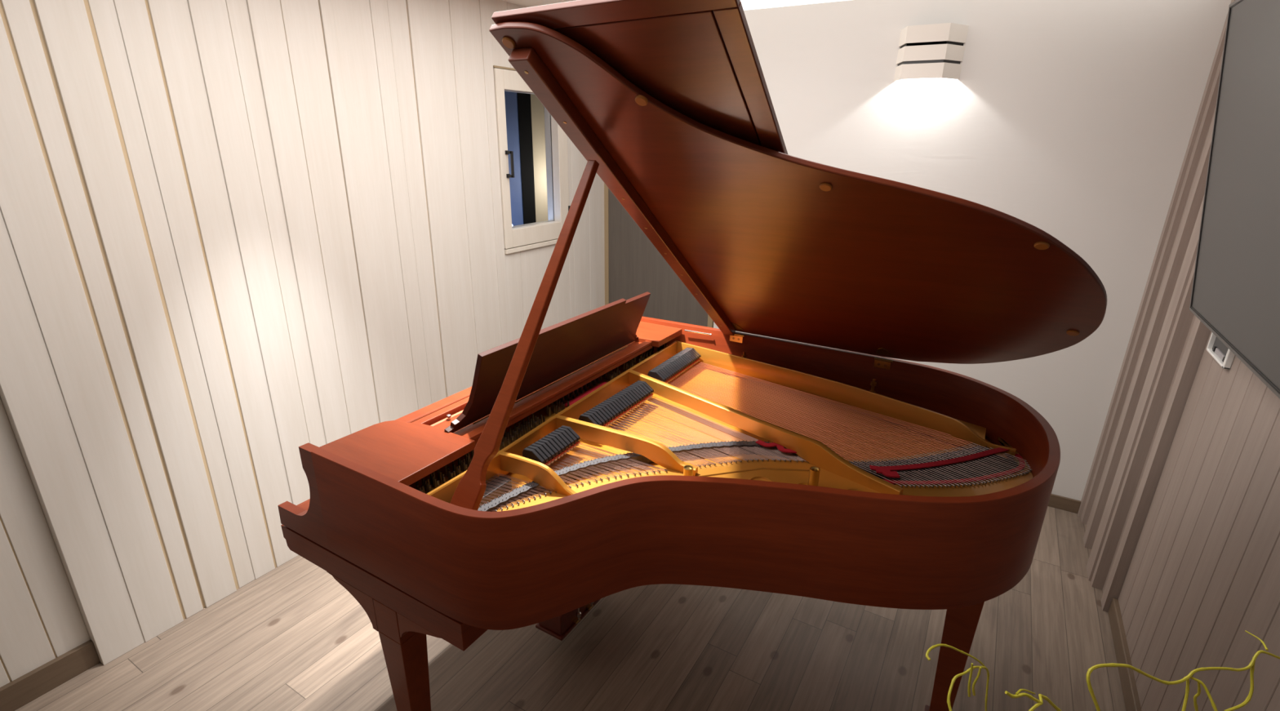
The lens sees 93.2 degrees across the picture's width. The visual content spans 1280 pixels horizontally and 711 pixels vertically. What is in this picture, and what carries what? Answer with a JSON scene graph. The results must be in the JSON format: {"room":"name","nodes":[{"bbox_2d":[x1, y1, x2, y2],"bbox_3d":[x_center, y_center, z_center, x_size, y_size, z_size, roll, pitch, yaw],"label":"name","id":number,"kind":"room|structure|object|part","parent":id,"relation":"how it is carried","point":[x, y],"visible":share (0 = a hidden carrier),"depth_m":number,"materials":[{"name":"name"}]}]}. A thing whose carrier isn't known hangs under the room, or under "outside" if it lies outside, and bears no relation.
{"room":"music room","nodes":[
{"label":"music room","id":0,"kind":"room"},
{"bbox_2d":[0,0,604,687],"bbox_3d":[-1.477,-0.262,2.271,0.081,2.365,4.700,12,23,29],"label":"wall","id":1,"kind":"structure","parent":0,"point":[249,86],"depth_m":2.17,"materials":[{"name":"white wood"}]},
{"bbox_2d":[0,640,100,710],"bbox_3d":[-2.271,1.233,1.431,0.030,0.092,1.580,12,23,29],"label":"baseboard","id":2,"kind":"structure","parent":1,"relation":"attached to","point":[29,686],"depth_m":1.96,"materials":[{"name":"brown wood"}]},
{"bbox_2d":[0,0,446,680],"bbox_3d":[-1.488,-0.265,2.277,0.084,2.365,4.700,12,23,29],"label":"trim","id":3,"kind":"structure","parent":1,"relation":"attached to","point":[86,2],"depth_m":1.95,"materials":[{"name":"beige wood"}]},
{"bbox_2d":[493,65,570,253],"bbox_3d":[-0.612,-1.103,3.463,0.146,0.954,0.589,12,23,29],"label":"window","id":4,"kind":"structure","parent":1,"relation":"in","point":[532,146],"depth_m":3.46,"materials":[{"name":"white wood"}]},
{"bbox_3d":[-0.627,-1.552,3.315,0.097,0.009,0.587,12,23,29],"label":"head trim","id":5,"kind":"part","parent":4,"relation":"part of","materials":[{"name":"beige wood"}]},
{"bbox_3d":[-0.694,-1.024,3.238,0.043,0.140,0.024,12,23,29],"label":"handle","id":6,"kind":"part","parent":4,"relation":"part of","materials":[{"name":"black metal"}]},
{"bbox_3d":[-0.641,-1.113,3.458,0.006,0.719,0.438,12,23,29],"label":"pane","id":7,"kind":"part","parent":4,"relation":"part of","materials":[{"name":"clear glass"}]},
{"bbox_3d":[-0.635,-0.668,3.628,0.107,0.024,0.587,12,23,29],"label":"sill","id":8,"kind":"part","parent":4,"relation":"part of","materials":[{"name":"white wood"}]},
{"bbox_2d":[501,0,576,7],"bbox_3d":[-0.092,-1.161,1.237,3.500,0.060,4.950,12,23,29],"label":"ceiling","id":9,"kind":"structure","parent":0,"point":[526,3],"depth_m":3.05,"materials":[{"name":"white paint"}]},
{"bbox_2d":[740,0,848,10],"bbox_3d":[0.863,-1.664,2.786,2.910,0.005,0.325,12,23,29],"label":"recessed light","id":10,"kind":"object","parent":9,"relation":"in","point":[746,4],"visible":0.17,"depth_m":2.97,"materials":[{"name":"white"}]},
{"bbox_2d":[14,506,1125,710],"bbox_3d":[-0.125,1.123,2.052,3.500,0.060,4.950,12,23,29],"label":"floor","id":11,"kind":"structure","parent":0,"point":[292,637],"depth_m":2.14,"materials":[{"name":"brown wood"}]},
{"bbox_2d":[277,0,1106,710],"bbox_3d":[0.170,0.168,1.742,1.800,1.955,1.492,12,23,29],"label":"grand piano","id":12,"kind":"object","parent":11,"relation":"on","point":[588,457],"visible":1,"depth_m":1.45,"materials":[{"name":"brown wood"}]},
{"bbox_3d":[-0.880,0.343,1.565,0.216,0.284,0.026,12,23,29],"label":"arm","id":13,"kind":"part","parent":12,"relation":"part of","materials":[{"name":"brown wood"}]},
{"bbox_3d":[-0.613,0.865,1.612,0.088,0.557,0.078,12,23,29],"label":"leg","id":14,"kind":"part","parent":12,"relation":"part of","materials":[{"name":"brown wood"}]},
{"bbox_3d":[-0.364,0.087,2.052,0.028,0.083,1.090,12,23,29],"label":"nameboard rail","id":15,"kind":"part","parent":12,"relation":"part of","materials":[{"name":"brown wood"}]},
{"bbox_3d":[-0.339,0.084,2.036,0.012,0.042,1.090,12,23,29],"label":"cloth rail","id":16,"kind":"part","parent":12,"relation":"part of","materials":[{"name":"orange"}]},
{"bbox_3d":[-0.536,0.173,1.698,0.014,0.016,0.014,12,23,29],"label":"shelf knob","id":17,"kind":"part","parent":12,"relation":"part of","materials":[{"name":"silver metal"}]},
{"bbox_2d":[434,341,652,444],"bbox_3d":[-0.265,0.086,2.002,0.148,0.018,0.978,12,23,29],"label":"shelf","id":18,"kind":"object","parent":12,"relation":"attached to","point":[532,402],"depth_m":1.91,"materials":[{"name":"brown wood"}]},
{"bbox_3d":[-0.211,0.084,1.967,0.028,0.011,0.978,12,23,29],"label":"desk shelf rail","id":19,"kind":"part","parent":12,"relation":"part of","materials":[{"name":"brown wood"}]},
{"bbox_3d":[-0.215,0.694,2.071,0.017,0.532,0.017,12,23,29],"label":"pedal rod","id":20,"kind":"part","parent":12,"relation":"part of","materials":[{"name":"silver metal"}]},
{"bbox_3d":[0.232,-0.360,1.689,0.394,0.864,1.139,12,23,29],"label":"flap panel","id":21,"kind":"part","parent":12,"relation":"part of","materials":[{"name":"brown wood"}]},
{"bbox_3d":[0.236,-0.094,2.462,0.117,0.009,0.009,11,22,27],"label":"desk stop rod","id":22,"kind":"part","parent":12,"relation":"part of","materials":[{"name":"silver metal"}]},
{"bbox_3d":[0.279,0.290,1.695,1.430,0.051,1.405,12,23,29],"label":"iron frame","id":23,"kind":"part","parent":12,"relation":"part of","materials":[{"name":"gold metal"}]},
{"bbox_3d":[0.514,-0.271,1.536,1.172,0.924,1.220,12,23,29],"label":"lid","id":24,"kind":"part","parent":12,"relation":"part of","materials":[{"name":"brown wood"}]},
{"bbox_3d":[0.854,0.828,1.660,0.084,0.636,0.084,12,23,29],"label":"leg","id":25,"kind":"part","parent":12,"relation":"part of","materials":[{"name":"brown wood"}]},
{"bbox_3d":[0.629,1.271,0.745,0.199,0.560,0.199,12,23,29],"label":"floor vase","id":26,"kind":"object","parent":11,"relation":"on","visible":0},
{"bbox_2d":[925,644,989,710],"bbox_3d":[0.558,0.757,0.791,0.122,0.536,0.492,-6,21,-19],"label":"twig","id":27,"kind":"object","parent":26,"relation":"in","point":[931,648],"visible":1,"depth_m":0.90,"materials":[{"name":"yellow plant"}]},
{"bbox_2d":[1004,688,1061,710],"bbox_3d":[0.603,0.766,0.758,0.089,0.542,0.388,-7,21,-21],"label":"twig","id":28,"kind":"object","parent":26,"relation":"in","point":[1017,695],"visible":1,"depth_m":0.82,"materials":[{"name":"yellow plant"}]},
{"bbox_2d":[1085,630,1279,710],"bbox_3d":[0.657,0.716,0.801,0.233,0.610,0.464,12,23,29],"label":"twig","id":29,"kind":"object","parent":26,"relation":"in","point":[1251,665],"visible":1,"depth_m":0.80,"materials":[{"name":"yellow plant"}]},
{"bbox_2d":[713,0,1231,501],"bbox_3d":[0.976,-0.615,3.359,3.500,2.365,0.120,12,23,29],"label":"wall","id":30,"kind":"structure","parent":0,"point":[1073,121],"depth_m":2.71,"materials":[{"name":"white paint"}]},
{"bbox_2d":[608,187,707,326],"bbox_3d":[0.128,-0.722,4.019,0.779,2.100,0.040,12,23,29],"label":"door","id":31,"kind":"structure","parent":30,"relation":"in","point":[636,267],"depth_m":4.09,"materials":[{"name":"grey wood"}]},
{"bbox_2d":[604,182,713,328],"bbox_3d":[0.179,-0.732,4.048,1.130,2.100,0.155,12,23,29],"label":"trim","id":32,"kind":"structure","parent":30,"relation":"attached to","point":[710,322],"depth_m":4.18,"materials":[{"name":"beige wood"}]},
{"bbox_2d":[893,22,968,81],"bbox_3d":[1.310,-1.373,2.746,0.282,0.218,0.105,12,23,29],"label":"wall sconce","id":33,"kind":"object","parent":30,"relation":"attached to","point":[934,51],"visible":1,"depth_m":2.71,"materials":[{"name":"white"}]},
{"bbox_2d":[1048,493,1080,513],"bbox_3d":[1.310,0.567,3.477,2.015,0.068,0.013,12,23,29],"label":"baseboard","id":34,"kind":"structure","parent":30,"relation":"attached to","point":[1056,501],"depth_m":3.02,"materials":[{"name":"brown wood"}]},
{"bbox_2d":[1077,0,1235,612],"bbox_3d":[2.104,-0.202,2.246,0.245,2.365,0.762,12,23,29],"label":"curtain","id":35,"kind":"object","parent":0,"point":[1167,343],"depth_m":2.33,"materials":[{"name":"beige fabric"}]},
{"bbox_2d":[1107,598,1141,710],"bbox_3d":[0.888,1.498,0.842,0.024,0.075,3.716,12,23,29],"label":"baseboard","id":36,"kind":"structure","parent":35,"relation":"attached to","point":[1130,692],"depth_m":2.09,"materials":[{"name":"brown wood"}]},
{"bbox_2d":[1118,331,1279,710],"bbox_3d":[0.900,0.436,0.409,0.038,2.365,3.804,12,23,29],"label":"boards","id":37,"kind":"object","parent":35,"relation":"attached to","point":[1203,571],"visible":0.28,"depth_m":1.64,"materials":[{"name":"white wood"}]},
{"bbox_2d":[1206,333,1235,369],"bbox_3d":[1.761,-0.077,1.812,0.016,0.188,0.203,12,23,29],"label":"wall socket","id":38,"kind":"object","parent":37,"relation":"attached to","point":[1224,357],"visible":0.34,"depth_m":1.83,"materials":[{"name":"white plastic"}]},
{"bbox_3d":[1.768,-0.076,1.812,0.004,0.178,0.186,12,23,29],"label":"plate","id":39,"kind":"part","parent":38,"relation":"part of","materials":[{"name":"grey plastic"}]},
{"bbox_2d":[1189,0,1279,399],"bbox_3d":[1.312,-0.331,1.129,0.226,0.842,1.476,12,23,29],"label":"television","id":40,"kind":"object","parent":37,"relation":"attached to","point":[1235,294],"visible":1,"depth_m":1.46,"materials":[{"name":"dark grey screen glass"},{"name":"black plastic"}]}
]}

